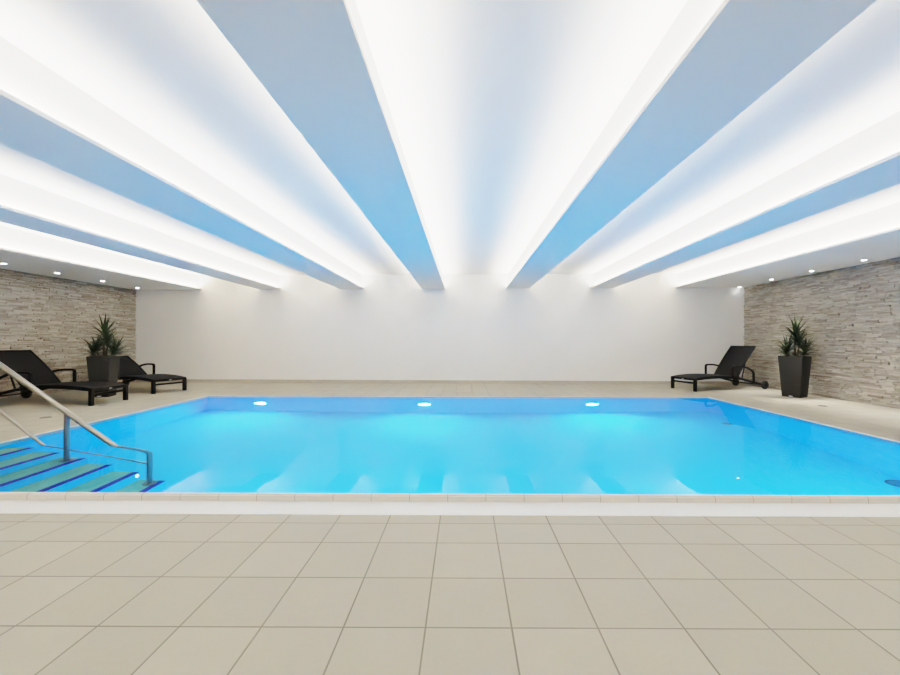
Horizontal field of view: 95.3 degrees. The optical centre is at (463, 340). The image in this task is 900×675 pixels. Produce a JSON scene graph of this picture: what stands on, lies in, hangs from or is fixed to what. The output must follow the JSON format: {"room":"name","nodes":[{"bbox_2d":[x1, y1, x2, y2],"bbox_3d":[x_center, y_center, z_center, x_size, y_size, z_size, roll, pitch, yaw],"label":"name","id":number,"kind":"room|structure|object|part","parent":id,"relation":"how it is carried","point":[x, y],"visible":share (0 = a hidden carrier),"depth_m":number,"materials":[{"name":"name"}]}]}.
{"room":"spa","nodes":[
{"label":"spa","id":0,"kind":"room"},
{"bbox_2d":[0,268,136,398],"bbox_3d":[-7.779,-0.507,3.950,0.238,3.050,11.300,0,0,0],"label":"wall","id":1,"kind":"structure","parent":0,"point":[44,315],"depth_m":7.79,"materials":[{"name":"stone"}]},
{"bbox_2d":[135,273,744,383],"bbox_3d":[-0.563,-0.477,9.700,14.870,3.050,0.200,0,0,0],"label":"wall","id":2,"kind":"structure","parent":0,"point":[560,327],"depth_m":9.60,"materials":[{"name":"white paint"}]},
{"bbox_2d":[136,379,742,383],"bbox_3d":[-0.569,0.964,9.593,14.210,0.068,0.014,0,0,0],"label":"baseboard","id":3,"kind":"structure","parent":2,"relation":"attached to","point":[188,380],"depth_m":9.59,"materials":[{"name":"beige tile"}]},
{"bbox_2d":[0,382,899,674],"bbox_3d":[-0.569,1.073,3.950,14.670,0.150,11.500,0,0,0],"label":"floor","id":4,"kind":"structure","parent":0,"point":[81,594],"depth_m":1.67,"materials":[{"name":"beige tile"}]},
{"bbox_2d":[0,350,127,405],"bbox_3d":[-6.489,0.566,6.487,1.920,0.816,0.722,0,0,4],"label":"sun lounger","id":5,"kind":"object","parent":4,"relation":"on","point":[25,363],"visible":0.89,"depth_m":6.48,"materials":[{"name":"black metal"}]},
{"bbox_3d":[-6.795,0.639,6.179,0.602,0.347,0.042,0,0,4],"label":"armrest","id":6,"kind":"part","parent":5,"relation":"part of","materials":[{"name":"black metal"}]},
{"bbox_3d":[-6.951,0.436,6.515,0.559,0.544,0.550,0,0,3],"label":"backrest","id":7,"kind":"part","parent":5,"relation":"part of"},
{"bbox_3d":[-6.952,0.435,6.515,0.573,0.558,0.570,0,0,3],"label":"backrest frame","id":8,"kind":"part","parent":5,"relation":"part of","materials":[{"name":"black metal"}]},
{"bbox_3d":[-6.445,0.794,6.774,1.806,0.220,0.034,0,0,3],"label":"rail","id":9,"kind":"part","parent":5,"relation":"part of","materials":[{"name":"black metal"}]},
{"bbox_3d":[-6.481,0.794,6.196,1.806,0.220,0.034,0,0,4],"label":"rail","id":10,"kind":"part","parent":5,"relation":"part of","materials":[{"name":"black metal"}]},
{"bbox_3d":[-6.755,0.639,6.830,0.602,0.347,0.042,0,0,4],"label":"armrest","id":11,"kind":"part","parent":5,"relation":"part of","materials":[{"name":"black metal"}]},
{"bbox_3d":[-6.116,0.705,6.464,1.172,0.065,0.610,0,0,3],"label":"seat","id":12,"kind":"part","parent":5,"relation":"part of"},
{"bbox_3d":[-5.581,0.852,6.141,0.052,0.250,0.052,0,0,4],"label":"leg","id":13,"kind":"part","parent":5,"relation":"part of","materials":[{"name":"black metal"}]},
{"bbox_3d":[-5.546,0.852,6.720,0.052,0.250,0.052,0,0,4],"label":"leg","id":14,"kind":"part","parent":5,"relation":"part of","materials":[{"name":"black metal"}]},
{"bbox_2d":[72,313,133,396],"bbox_3d":[-6.311,0.246,7.215,0.913,1.456,0.901,0,0,-15],"label":"potted plant","id":15,"kind":"object","parent":4,"relation":"on","point":[105,368],"visible":0.99,"depth_m":7.07,"materials":[{"name":"green plant"}]},
{"bbox_3d":[-6.293,0.624,7.160,0.345,0.700,0.345,0,0,-15],"label":"pot","id":16,"kind":"part","parent":15,"relation":"part of","materials":[{"name":"grey plastic"}]},
{"bbox_2d":[118,356,186,393],"bbox_3d":[-6.447,0.647,8.073,1.920,0.652,0.722,0,0,20],"label":"sun lounger","id":17,"kind":"object","parent":4,"relation":"on","point":[128,368],"visible":0.62,"depth_m":8.04,"materials":[{"name":"black metal"}]},
{"bbox_3d":[-6.851,0.519,8.218,0.608,0.382,0.550,0,0,20],"label":"backrest","id":18,"kind":"part","parent":17,"relation":"part of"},
{"bbox_3d":[-6.852,0.518,8.218,0.620,0.397,0.570,0,0,20],"label":"backrest frame","id":19,"kind":"part","parent":17,"relation":"part of","materials":[{"name":"black metal"}]},
{"bbox_3d":[-6.520,0.794,7.791,1.806,0.220,0.034,0,0,20],"label":"rail","id":20,"kind":"part","parent":17,"relation":"part of","materials":[{"name":"black metal"}]},
{"bbox_3d":[-6.607,0.640,8.476,0.602,0.347,0.042,0,0,20],"label":"armrest","id":21,"kind":"part","parent":17,"relation":"part of","materials":[{"name":"black metal"}]},
{"bbox_3d":[-6.067,0.705,7.937,1.112,0.065,0.610,0,0,20],"label":"seat","id":22,"kind":"part","parent":17,"relation":"part of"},
{"bbox_3d":[-5.671,0.852,7.487,0.052,0.250,0.052,0,0,20],"label":"leg","id":23,"kind":"part","parent":17,"relation":"part of","materials":[{"name":"black metal"}]},
{"bbox_3d":[-5.476,0.853,8.033,0.052,0.250,0.052,0,0,20],"label":"leg","id":24,"kind":"part","parent":17,"relation":"part of","materials":[{"name":"black metal"}]},
{"bbox_2d":[0,500,899,516],"bbox_3d":[-0.024,1.059,2.439,8.481,0.122,0.191,0,0,0],"label":"gutter","id":25,"kind":"structure","parent":4,"relation":"on","point":[6,506],"depth_m":2.43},
{"bbox_2d":[0,396,899,503],"bbox_3d":[-0.076,1.029,4.799,8.606,0.142,4.528,0,0,0],"label":"pool edge","id":26,"kind":"structure","parent":4,"relation":"on","point":[121,496],"depth_m":2.54,"materials":[{"name":"tile"}]},
{"bbox_2d":[2,397,897,443],"bbox_3d":[-0.079,1.646,4.790,8.496,1.368,4.435,0,0,0],"label":"basin","id":27,"kind":"object","parent":4,"relation":"in","point":[203,397],"visible":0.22,"depth_m":6.18,"materials":[{"name":"tile"}]},
{"bbox_2d":[0,397,899,494],"bbox_3d":[-0.076,0.964,4.790,8.504,0.001,4.443,0,0,0],"label":"pool water","id":28,"kind":"object","parent":27,"relation":"in","point":[431,445],"visible":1,"depth_m":3.57,"materials":[{"name":"blue liquid"}]},
{"bbox_3d":[-3.479,1.730,3.184,1.455,1.168,1.216,0,0,0],"label":"steps","id":29,"kind":"structure","parent":27,"relation":"in","visible":0},
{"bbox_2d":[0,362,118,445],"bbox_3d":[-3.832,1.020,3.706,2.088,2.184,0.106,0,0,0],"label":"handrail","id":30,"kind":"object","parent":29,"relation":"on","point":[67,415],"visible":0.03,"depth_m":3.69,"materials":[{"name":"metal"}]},
{"bbox_3d":[-3.847,0.852,3.706,2.026,1.494,0.025,0,0,0],"label":"rail","id":31,"kind":"part","parent":30,"relation":"part of","materials":[{"name":"metal"}]},
{"bbox_3d":[-3.590,1.097,3.706,0.045,0.872,0.044,0,0,0],"label":"post","id":32,"kind":"part","parent":30,"relation":"part of","materials":[{"name":"metal"}]},
{"bbox_2d":[671,346,768,391],"bbox_3d":[5.422,0.568,8.728,1.920,0.909,0.722,0,0,-17],"label":"sun lounger","id":33,"kind":"object","parent":4,"relation":"on","point":[731,365],"visible":1,"depth_m":8.69,"materials":[{"name":"black metal"}]},
{"bbox_3d":[4.449,0.893,8.741,0.052,0.250,0.052,0,0,-17],"label":"leg","id":34,"kind":"part","parent":33,"relation":"part of","materials":[{"name":"black metal"}]},
{"bbox_3d":[4.614,0.894,8.185,0.052,0.250,0.052,0,0,-17],"label":"leg","id":35,"kind":"part","parent":33,"relation":"part of","materials":[{"name":"black metal"}]},
{"bbox_3d":[5.063,0.751,8.621,1.172,0.065,0.610,0,0,-17],"label":"seat","id":36,"kind":"part","parent":33,"relation":"part of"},
{"bbox_3d":[5.603,0.690,9.123,0.602,0.347,0.042,0,0,-17],"label":"armrest","id":37,"kind":"part","parent":33,"relation":"part of","materials":[{"name":"black metal"}]},
{"bbox_3d":[5.312,0.842,8.998,1.806,0.220,0.034,0,0,-17],"label":"rail","id":38,"kind":"part","parent":33,"relation":"part of","materials":[{"name":"black metal"}]},
{"bbox_3d":[5.478,0.843,8.443,1.806,0.220,0.034,0,0,-17],"label":"rail","id":39,"kind":"part","parent":33,"relation":"part of","materials":[{"name":"black metal"}]},
{"bbox_3d":[5.838,0.441,8.852,0.499,0.637,0.550,0,0,-17],"label":"backrest","id":40,"kind":"part","parent":33,"relation":"part of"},
{"bbox_3d":[5.839,0.439,8.852,0.515,0.649,0.570,0,0,-17],"label":"backrest frame","id":41,"kind":"part","parent":33,"relation":"part of","materials":[{"name":"black metal"}]},
{"bbox_3d":[5.790,0.691,8.498,0.602,0.347,0.042,0,0,-17],"label":"armrest","id":42,"kind":"part","parent":33,"relation":"part of","materials":[{"name":"black metal"}]},
{"bbox_2d":[769,315,828,397],"bbox_3d":[6.087,0.255,7.503,0.929,1.540,0.849,0,0,35],"label":"potted plant","id":43,"kind":"object","parent":4,"relation":"on","point":[794,369],"visible":1,"depth_m":7.40,"materials":[{"name":"green plant"}]},
{"bbox_3d":[6.047,0.652,7.500,0.385,0.745,0.385,0,0,-30],"label":"pot","id":44,"kind":"part","parent":43,"relation":"part of","materials":[{"name":"grey plastic"}]},
{"bbox_2d":[0,0,899,274],"bbox_3d":[-0.558,-1.626,3.950,14.670,0.282,11.500,0,0,0],"label":"ceiling","id":45,"kind":"structure","parent":0,"point":[495,106],"depth_m":2.87,"materials":[{"name":"white paint"}]},
{"bbox_2d":[0,225,201,289],"bbox_3d":[-6.969,-1.390,3.950,1.650,0.425,11.300,0,0,0],"label":"ceiling","id":46,"kind":"structure","parent":45,"relation":"attached to","point":[23,251],"depth_m":6.95,"materials":[{"name":"white paint"}]},
{"bbox_2d":[0,174,281,289],"bbox_3d":[-4.519,-1.401,3.950,0.500,0.415,11.300,0,0,0],"label":"ceiling beam","id":47,"kind":"structure","parent":45,"relation":"attached to","point":[22,204],"depth_m":5.08,"materials":[{"name":"white paint"}]},
{"bbox_2d":[0,36,363,288],"bbox_3d":[-2.627,-1.409,3.950,0.575,0.416,11.300,0,0,0],"label":"ceiling beam","id":48,"kind":"structure","parent":45,"relation":"attached to","point":[45,117],"depth_m":3.05,"materials":[{"name":"white paint"}]},
{"bbox_2d":[196,0,444,288],"bbox_3d":[-0.715,-1.417,3.950,0.538,0.416,11.300,0,0,0],"label":"ceiling beam","id":49,"kind":"structure","parent":45,"relation":"attached to","point":[314,58],"depth_m":2.13,"materials":[{"name":"white paint"}]},
{"bbox_2d":[506,0,876,287],"bbox_3d":[1.258,-1.426,3.950,0.549,0.416,11.300,0,0,0],"label":"ceiling beam","id":50,"kind":"structure","parent":45,"relation":"attached to","point":[716,58],"depth_m":2.19,"materials":[{"name":"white paint"}]},
{"bbox_2d":[591,111,899,287],"bbox_3d":[3.236,-1.435,3.950,0.540,0.416,11.300,0,0,0],"label":"ceiling beam","id":51,"kind":"structure","parent":45,"relation":"attached to","point":[867,162],"depth_m":3.94,"materials":[{"name":"white paint"}]},
{"bbox_2d":[675,202,899,287],"bbox_3d":[5.811,-1.446,3.950,1.730,0.426,11.300,0,0,0],"label":"ceiling","id":52,"kind":"structure","parent":45,"relation":"attached to","point":[874,235],"depth_m":6.29,"materials":[{"name":"white paint"}]},
{"bbox_2d":[743,257,899,408],"bbox_3d":[6.653,-0.448,3.950,0.238,3.050,11.300,0,0,0],"label":"wall","id":53,"kind":"structure","parent":0,"point":[854,311],"depth_m":7.15,"materials":[{"name":"stone"}]}
]}

